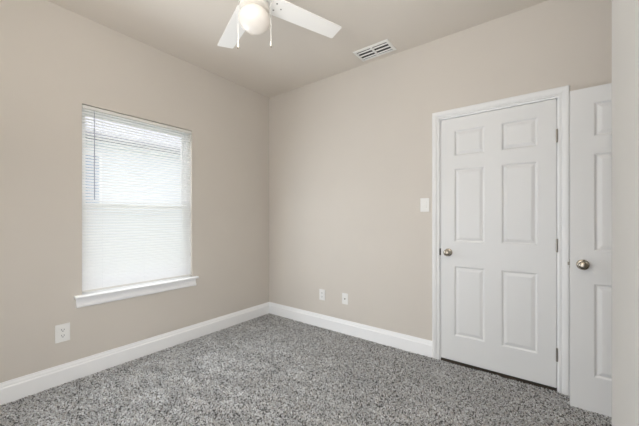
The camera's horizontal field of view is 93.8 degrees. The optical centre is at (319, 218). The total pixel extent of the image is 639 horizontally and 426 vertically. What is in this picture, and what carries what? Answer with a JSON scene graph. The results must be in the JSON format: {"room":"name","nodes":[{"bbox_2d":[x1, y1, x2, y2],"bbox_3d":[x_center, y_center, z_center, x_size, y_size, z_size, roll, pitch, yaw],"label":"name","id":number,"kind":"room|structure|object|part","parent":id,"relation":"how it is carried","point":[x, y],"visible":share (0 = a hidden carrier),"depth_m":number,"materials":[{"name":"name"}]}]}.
{"room":"empty bedroom","nodes":[
{"label":"empty bedroom","id":0,"kind":"room"},
{"bbox_2d":[0,0,268,382],"bbox_3d":[-1.615,-0.167,2.640,0.140,2.750,3.290,0,0,37],"label":"wall","id":1,"kind":"structure","parent":0,"point":[55,60],"depth_m":2.31,"materials":[{"name":"beige paint"}]},
{"bbox_2d":[55,322,69,343],"bbox_3d":[-1.870,0.832,2.178,0.008,0.130,0.085,0,0,37],"label":"wall outlet","id":2,"kind":"object","parent":1,"relation":"attached to","point":[62,331],"visible":1,"depth_m":2.17,"materials":[{"name":"white plastic"}]},
{"bbox_2d":[0,302,268,404],"bbox_3d":[-1.553,1.135,2.594,0.015,0.147,3.050,0,0,37],"label":"baseboard","id":3,"kind":"structure","parent":1,"relation":"attached to","point":[20,387],"depth_m":2.42,"materials":[{"name":"white paint"}]},
{"bbox_2d":[74,110,198,307],"bbox_3d":[-1.574,-0.103,2.651,0.183,1.546,0.982,0,0,37],"label":"window","id":4,"kind":"structure","parent":1,"relation":"in","point":[124,292],"depth_m":2.55,"materials":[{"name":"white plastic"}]},
{"bbox_3d":[-1.630,-0.470,2.695,0.026,0.767,0.843,0,0,37],"label":"sash","id":5,"kind":"part","parent":4,"relation":"part of","materials":[{"name":"white plastic"}]},
{"bbox_3d":[-1.607,0.214,2.678,0.028,0.681,0.843,0,0,37],"label":"sash","id":6,"kind":"part","parent":4,"relation":"part of","materials":[{"name":"white plastic"}]},
{"bbox_3d":[-1.546,0.587,2.630,0.113,0.022,0.982,0,0,37],"label":"sill","id":7,"kind":"part","parent":4,"relation":"part of","materials":[{"name":"white paint"}]},
{"bbox_2d":[82,104,191,292],"bbox_3d":[-1.545,-0.152,2.632,0.035,1.436,0.882,0,0,37],"label":"mini blind","id":8,"kind":"object","parent":4,"relation":"attached to","point":[178,265],"visible":1,"depth_m":2.56,"materials":[{"name":"white plastic"}]},
{"bbox_3d":[-1.549,0.559,2.635,0.023,0.015,0.882,0,0,37],"label":"rail","id":9,"kind":"part","parent":8,"relation":"part of","materials":[{"name":"white plastic"}]},
{"bbox_2d":[47,0,547,97],"bbox_3d":[0.616,-1.602,1.446,5.140,0.120,4.070,0,0,37],"label":"ceiling","id":10,"kind":"structure","parent":0,"point":[190,31],"depth_m":2.45,"materials":[{"name":"beige paint"}]},
{"bbox_2d":[217,0,340,48],"bbox_3d":[-0.368,-1.251,1.694,0.895,0.580,0.895,0,0,12],"label":"ceiling fan","id":11,"kind":"object","parent":10,"relation":"hanging from","point":[250,16],"visible":1,"depth_m":1.81,"materials":[{"name":"white plastic"}]},
{"bbox_3d":[-0.555,-1.252,1.978,0.128,0.023,0.480,0,0,-33],"label":"blade","id":12,"kind":"part","parent":11,"relation":"part of","materials":[{"name":"white"}]},
{"bbox_3d":[-0.368,-1.124,1.694,0.176,0.131,0.176,0,0,37],"label":"globe","id":13,"kind":"part","parent":11,"relation":"part of","materials":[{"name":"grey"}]},
{"bbox_3d":[-0.084,-1.252,1.881,0.480,0.023,0.128,0,0,-33],"label":"blade","id":14,"kind":"part","parent":11,"relation":"part of","materials":[{"name":"white"}]},
{"bbox_2d":[353,39,396,61],"bbox_3d":[0.505,-1.537,2.746,0.348,0.009,0.200,0,0,37],"label":"ceiling vent","id":15,"kind":"object","parent":10,"relation":"in","point":[385,46],"visible":1,"depth_m":2.73,"materials":[{"name":"white metal"}]},
{"bbox_2d":[6,318,606,425],"bbox_3d":[0.616,1.263,1.446,5.140,0.110,4.070,0,0,37],"label":"floor","id":16,"kind":"structure","parent":0,"point":[272,318],"depth_m":1.99,"materials":[{"name":"grey carpet"}]},
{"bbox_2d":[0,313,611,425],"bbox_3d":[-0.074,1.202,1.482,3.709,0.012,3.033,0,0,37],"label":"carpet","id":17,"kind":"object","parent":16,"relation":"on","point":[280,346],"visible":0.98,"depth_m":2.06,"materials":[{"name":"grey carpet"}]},
{"bbox_2d":[269,0,611,373],"bbox_3d":[0.928,-0.167,2.708,3.840,2.750,0.120,0,0,37],"label":"wall","id":18,"kind":"structure","parent":0,"point":[350,151],"depth_m":2.83,"materials":[{"name":"beige paint"}]},
{"bbox_2d":[319,289,324,300],"bbox_3d":[0.029,0.841,3.305,0.076,0.120,0.008,0,0,37],"label":"wall outlet","id":19,"kind":"object","parent":18,"relation":"attached to","point":[321,291],"visible":1,"depth_m":3.31,"materials":[{"name":"white plastic"}]},
{"bbox_2d":[342,293,347,304],"bbox_3d":[0.264,0.838,3.123,0.072,0.115,0.016,0,0,37],"label":"cable plate","id":20,"kind":"object","parent":18,"relation":"attached to","point":[344,295],"visible":1,"depth_m":3.12,"materials":[{"name":"white plastic"}]},
{"bbox_2d":[269,302,431,357],"bbox_3d":[0.166,1.135,3.198,2.032,0.147,0.015,0,0,37],"label":"baseboard","id":21,"kind":"structure","parent":18,"relation":"attached to","point":[405,342],"depth_m":3.02,"materials":[{"name":"white paint"}]},
{"bbox_2d":[420,198,428,211],"bbox_3d":[0.924,-0.121,2.628,0.078,0.122,0.011,0,0,37],"label":"light switch","id":22,"kind":"object","parent":18,"relation":"attached to","point":[424,202],"visible":1,"depth_m":2.63,"materials":[{"name":"white plastic"}]},
{"bbox_2d":[441,357,556,390],"bbox_3d":[1.383,1.201,2.369,0.780,0.014,0.112,0,0,37],"label":"threshold","id":23,"kind":"object","parent":18,"relation":"attached to","point":[444,359],"depth_m":2.29,"materials":[{"name":"black"}]},
{"bbox_2d":[441,99,557,387],"bbox_3d":[1.359,0.173,2.330,0.782,2.018,0.167,0,0,37],"label":"door","id":24,"kind":"structure","parent":18,"relation":"in","point":[499,241],"depth_m":2.28,"materials":[{"name":"white paint"}]},
{"bbox_3d":[1.064,0.283,2.489,0.065,0.065,0.066,0,0,37],"label":"knob","id":25,"kind":"part","parent":24,"relation":"part of","materials":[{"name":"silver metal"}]},
{"bbox_2d":[432,85,568,395],"bbox_3d":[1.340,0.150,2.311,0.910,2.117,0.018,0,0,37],"label":"trim","id":26,"kind":"structure","parent":18,"relation":"attached to","point":[562,92],"depth_m":2.06,"materials":[{"name":"white paint"}]},
{"bbox_2d":[612,0,638,425],"bbox_3d":[0.530,-0.167,0.290,0.115,2.750,1.880,0,0,37],"label":"wall","id":27,"kind":"structure","parent":0,"point":[625,13],"depth_m":0.89,"materials":[{"name":"grey paint"}]},
{"bbox_3d":[1.896,-0.167,0.901,0.120,2.750,1.600,0,0,37],"label":"wall","id":28,"kind":"structure","parent":0,"visible":0},
{"bbox_2d":[568,83,611,416],"bbox_3d":[1.909,0.191,1.683,0.787,2.021,0.111,0,0,37],"label":"door","id":29,"kind":"structure","parent":28,"relation":"in","point":[590,261],"depth_m":1.86,"materials":[{"name":"white paint"}]},
{"bbox_3d":[1.640,0.290,1.858,0.065,0.065,0.066,0,0,37],"label":"knob","id":30,"kind":"part","parent":29,"relation":"part of","materials":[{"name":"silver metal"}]},
{"label":"outside","id":31,"kind":"structure","parent":0,"visible":0},
{"bbox_3d":[-6.887,1.648,7.275,13.860,0.100,22.000,0,0,37],"label":"ground","id":32,"kind":"structure","parent":31,"visible":0},
{"bbox_2d":[86,117,181,272],"bbox_3d":[-6.165,-0.602,6.730,5.070,4.400,14.600,0,0,37],"label":"house","id":33,"kind":"structure","parent":32,"relation":"on","point":[86,117],"depth_m":6.29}
]}

